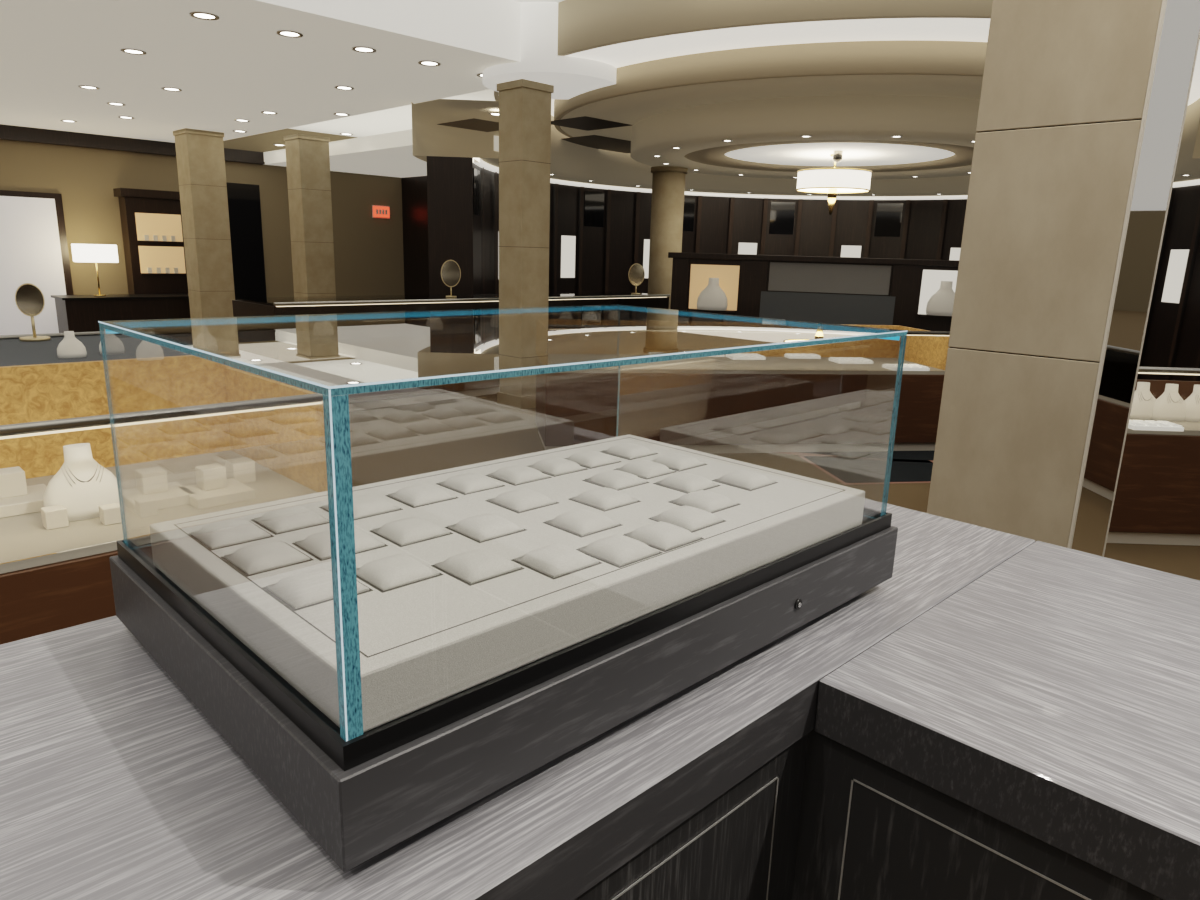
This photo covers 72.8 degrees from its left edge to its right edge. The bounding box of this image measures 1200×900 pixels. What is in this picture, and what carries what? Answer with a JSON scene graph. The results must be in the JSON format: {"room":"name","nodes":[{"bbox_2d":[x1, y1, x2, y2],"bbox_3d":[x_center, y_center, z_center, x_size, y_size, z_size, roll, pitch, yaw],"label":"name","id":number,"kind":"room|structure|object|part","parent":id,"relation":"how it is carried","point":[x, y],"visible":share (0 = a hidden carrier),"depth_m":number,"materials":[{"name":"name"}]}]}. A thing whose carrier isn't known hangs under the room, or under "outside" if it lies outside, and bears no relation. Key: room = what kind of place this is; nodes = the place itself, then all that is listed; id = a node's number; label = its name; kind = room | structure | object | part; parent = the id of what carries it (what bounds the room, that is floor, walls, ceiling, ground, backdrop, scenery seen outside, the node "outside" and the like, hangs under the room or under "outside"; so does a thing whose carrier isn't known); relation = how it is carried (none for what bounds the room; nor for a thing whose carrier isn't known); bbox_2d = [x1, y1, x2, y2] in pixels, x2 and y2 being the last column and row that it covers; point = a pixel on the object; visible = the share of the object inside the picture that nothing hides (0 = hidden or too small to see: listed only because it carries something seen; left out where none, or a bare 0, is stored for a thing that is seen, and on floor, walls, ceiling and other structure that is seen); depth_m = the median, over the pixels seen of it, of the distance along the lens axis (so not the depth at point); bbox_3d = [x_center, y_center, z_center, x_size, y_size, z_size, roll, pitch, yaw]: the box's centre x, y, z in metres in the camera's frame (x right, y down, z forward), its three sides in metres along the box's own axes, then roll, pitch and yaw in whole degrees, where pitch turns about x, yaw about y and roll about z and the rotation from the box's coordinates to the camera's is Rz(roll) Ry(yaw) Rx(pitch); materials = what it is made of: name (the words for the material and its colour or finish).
{"room":"jewelry store","nodes":[
{"label":"jewelry store","id":0,"kind":"room"},
{"bbox_2d":[0,128,404,296],"bbox_3d":[-0.057,-3.715,14.256,48.600,3.450,48.600,-11,19,-43],"label":"wall","id":1,"kind":"structure","parent":0,"point":[368,251],"depth_m":14.00,"materials":[{"name":"beige paint"}]},
{"bbox_2d":[0,124,428,334],"bbox_3d":[-10.286,-2.263,7.010,23.050,3.448,5.400,-11,19,-43],"label":"trim","id":2,"kind":"structure","parent":1,"relation":"attached to","point":[33,238],"depth_m":12.39,"materials":[{"name":"black wood"}]},
{"bbox_2d":[372,205,389,218],"bbox_3d":[-4.275,-4.653,15.921,0.380,0.240,0.046,-11,19,-43],"label":"exit sign","id":3,"kind":"object","parent":1,"relation":"attached to","point":[378,211],"visible":1,"depth_m":15.90,"materials":[{"name":"red plastic"}]},
{"bbox_2d":[0,0,616,177],"bbox_3d":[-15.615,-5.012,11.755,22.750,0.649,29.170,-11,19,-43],"label":"ceiling","id":4,"kind":"structure","parent":0,"point":[236,65],"depth_m":7.03,"materials":[{"name":"white paint"}]},
{"bbox_2d":[411,0,1199,199],"bbox_3d":[2.948,-3.681,9.387,8.500,1.048,9.328,-11,19,-43],"label":"ceiling","id":5,"kind":"structure","parent":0,"point":[851,76],"depth_m":6.93,"materials":[{"name":"beige paint"}]},
{"bbox_2d":[437,116,631,152],"bbox_3d":[-0.102,-3.731,9.633,3.100,0.004,1.800,-11,19,-43],"label":"ceiling fan","id":6,"kind":"object","parent":5,"relation":"hanging from","point":[586,123],"depth_m":9.21,"materials":[{"name":"brown wood"}]},
{"bbox_2d":[796,154,871,214],"bbox_3d":[2.634,-2.997,9.202,0.816,0.649,0.816,-11,19,-43],"label":"pendant lamp","id":7,"kind":"object","parent":5,"relation":"hanging from","point":[834,181],"visible":0.95,"depth_m":8.90,"materials":[{"name":"white fabric"}]},
{"bbox_2d":[427,156,1199,380],"bbox_3d":[3.040,-2.292,10.886,9.084,2.449,6.031,6,14,16],"label":"wall","id":8,"kind":"structure","parent":0,"point":[596,235],"depth_m":12.18,"materials":[{"name":"brown wood"}]},
{"bbox_2d":[833,151,842,162],"bbox_3d":[2.585,-3.188,8.856,0.104,0.119,0.104,-11,19,-43],"label":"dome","id":9,"kind":"object","parent":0,"point":[837,155],"depth_m":8.82,"materials":[{"name":"silver metal"}]},
{"bbox_2d":[887,451,1199,580],"bbox_3d":[-0.107,-2.016,14.667,48.000,0.054,48.000,-11,19,-43],"label":"floor","id":10,"kind":"structure","parent":0,"point":[1181,560],"depth_m":4.39,"materials":[{"name":"brown"}]},
{"bbox_2d":[0,283,102,366],"bbox_3d":[-3.270,0.224,2.207,4.150,1.278,1.000,-11,19,-43],"label":"vitrine","id":11,"kind":"object","parent":10,"relation":"on","point":[68,346],"visible":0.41,"depth_m":3.26,"materials":[{"name":"glass"}]},
{"bbox_2d":[0,360,123,644],"bbox_3d":[-2.667,0.503,1.638,4.150,1.040,0.909,-11,19,-43],"label":"vitrine","id":12,"kind":"object","parent":10,"relation":"on","point":[61,523],"visible":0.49,"depth_m":2.40,"materials":[{"name":"brown wood"}]},
{"bbox_3d":[-2.355,0.128,1.235,4.150,0.043,0.057,-11,19,-43],"label":"rail","id":13,"kind":"part","parent":12,"relation":"part of","materials":[{"name":"metal"}]},
{"bbox_3d":[-2.349,0.297,1.265,4.150,0.331,0.007,-11,19,-43],"label":"glass","id":14,"kind":"part","parent":12,"relation":"part of","materials":[{"name":"clear glass"}]},
{"bbox_2d":[51,244,190,332],"bbox_3d":[-7.018,-2.441,12.542,2.330,1.380,0.690,-11,19,-43],"label":"desk","id":15,"kind":"object","parent":10,"relation":"on","point":[76,313],"visible":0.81,"depth_m":12.00,"materials":[{"name":"brown wood"}]},
{"bbox_2d":[71,244,118,295],"bbox_3d":[-7.440,-2.658,12.046,0.540,0.750,0.240,-11,19,-43],"label":"lamp","id":16,"kind":"object","parent":15,"relation":"on","point":[94,253],"depth_m":11.91,"materials":[{"name":"white fabric"}]},
{"bbox_2d":[113,188,187,293],"bbox_3d":[-7.093,-3.018,13.125,1.026,2.222,0.375,-11,19,-43],"label":"display cabinet","id":17,"kind":"object","parent":10,"relation":"on","point":[151,220],"visible":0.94,"depth_m":12.88,"materials":[{"name":"brown wood"}]},
{"bbox_2d":[173,128,234,317],"bbox_3d":[-5.845,-3.137,12.115,0.530,3.000,0.530,-11,19,-43],"label":"column","id":18,"kind":"structure","parent":10,"relation":"on","point":[200,158],"depth_m":11.88,"materials":[{"name":"stone"}]},
{"bbox_2d":[283,134,335,296],"bbox_3d":[-4.351,-3.140,12.311,0.490,3.000,0.490,-11,19,-43],"label":"column","id":19,"kind":"structure","parent":10,"relation":"on","point":[307,156],"depth_m":12.06,"materials":[{"name":"stone"}]},
{"bbox_2d":[232,260,669,316],"bbox_3d":[-1.233,-1.360,8.831,5.000,1.360,0.909,-11,19,-43],"label":"display counter","id":20,"kind":"object","parent":10,"relation":"on","point":[450,270],"visible":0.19,"depth_m":8.33,"materials":[{"name":"brown wood"}]},
{"bbox_3d":[-1.222,-1.492,8.792,5.000,0.332,0.868,-11,19,-43],"label":"glass","id":21,"kind":"part","parent":20,"relation":"part of","materials":[{"name":"clear glass"}]},
{"bbox_3d":[-0.926,-1.565,8.469,5.000,0.043,0.057,-11,19,-43],"label":"rail","id":22,"kind":"part","parent":20,"relation":"part of","materials":[{"name":"metal"}]},
{"bbox_2d":[497,79,553,307],"bbox_3d":[-0.714,-1.864,7.660,0.370,2.919,0.370,-11,19,-43],"label":"column","id":23,"kind":"structure","parent":10,"relation":"on","point":[524,105],"depth_m":7.42,"materials":[{"name":"stone"}]},
{"bbox_2d":[0,504,1199,899],"bbox_3d":[0.025,1.222,-0.813,4.780,0.950,4.085,-11,19,-43],"label":"countertop","id":24,"kind":"structure","parent":10,"relation":"on","point":[1001,715],"depth_m":0.93,"materials":[{"name":"grey wood"}]},
{"bbox_2d":[98,305,907,871],"bbox_3d":[-0.085,0.033,1.170,0.960,0.419,0.646,-11,19,-43],"label":"showcase","id":25,"kind":"object","parent":24,"relation":"on","point":[406,565],"visible":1,"depth_m":0.81,"materials":[{"name":"black"}]},
{"bbox_3d":[-0.089,0.122,1.193,0.942,0.022,0.624,-11,19,-43],"label":"frame","id":26,"kind":"part","parent":25,"relation":"part of","materials":[{"name":"black wood"}]},
{"bbox_2d":[648,166,687,308],"bbox_3d":[0.850,-2.366,10.710,0.480,2.550,0.480,-11,19,-43],"label":"column","id":27,"kind":"structure","parent":10,"relation":"on","point":[668,182],"depth_m":10.41,"materials":[{"name":"stone"}]},
{"bbox_2d":[668,252,958,330],"bbox_3d":[2.413,-1.348,8.929,3.350,1.500,0.833,5,14,14],"label":"display cabinet","id":28,"kind":"object","parent":10,"relation":"on","point":[913,293],"visible":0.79,"depth_m":8.60,"materials":[{"name":"brown wood"}]},
{"bbox_2d":[840,324,949,450],"bbox_3d":[1.082,-0.565,6.681,3.180,0.959,1.109,-1,14,-9],"label":"middle vitrine","id":29,"kind":"object","parent":10,"relation":"on","point":[925,357],"visible":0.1,"depth_m":6.43,"materials":[{"name":"brown wood"}]},
{"bbox_3d":[1.179,-0.885,6.069,3.180,0.043,0.057,-1,14,-9],"label":"rail","id":30,"kind":"part","parent":29,"relation":"part of","materials":[{"name":"metal"}]},
{"bbox_2d":[890,455,932,482],"bbox_3d":[2.073,0.131,5.955,1.000,0.002,0.800,-1,14,-9],"label":"floor mat","id":31,"kind":"object","parent":10,"relation":"on","point":[912,471],"visible":0.2,"depth_m":5.91,"materials":[{"name":"carpet"}]},
{"bbox_2d":[927,0,1161,547],"bbox_3d":[1.489,-0.963,2.547,0.450,3.700,0.448,-11,19,-43],"label":"column","id":32,"kind":"structure","parent":10,"relation":"on","point":[1065,82],"depth_m":2.47,"materials":[{"name":"beige stone"}]},
{"bbox_2d":[1067,0,1199,556],"bbox_3d":[1.649,-0.920,2.390,0.450,3.700,0.007,-11,19,-43],"label":"mirror","id":33,"kind":"object","parent":32,"relation":"attached to","point":[1177,40],"depth_m":2.46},
{"bbox_2d":[1107,366,1199,545],"bbox_3d":[3.682,-0.025,4.727,3.000,0.979,0.888,2,14,0],"label":"vitrine","id":34,"kind":"object","parent":10,"relation":"on","point":[1157,500],"visible":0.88,"depth_m":4.39,"materials":[{"name":"brown wood"}]},
{"bbox_3d":[3.691,-0.389,4.241,3.000,0.043,0.057,2,14,0],"label":"rail","id":35,"kind":"part","parent":34,"relation":"part of","materials":[{"name":"metal"}]}
]}

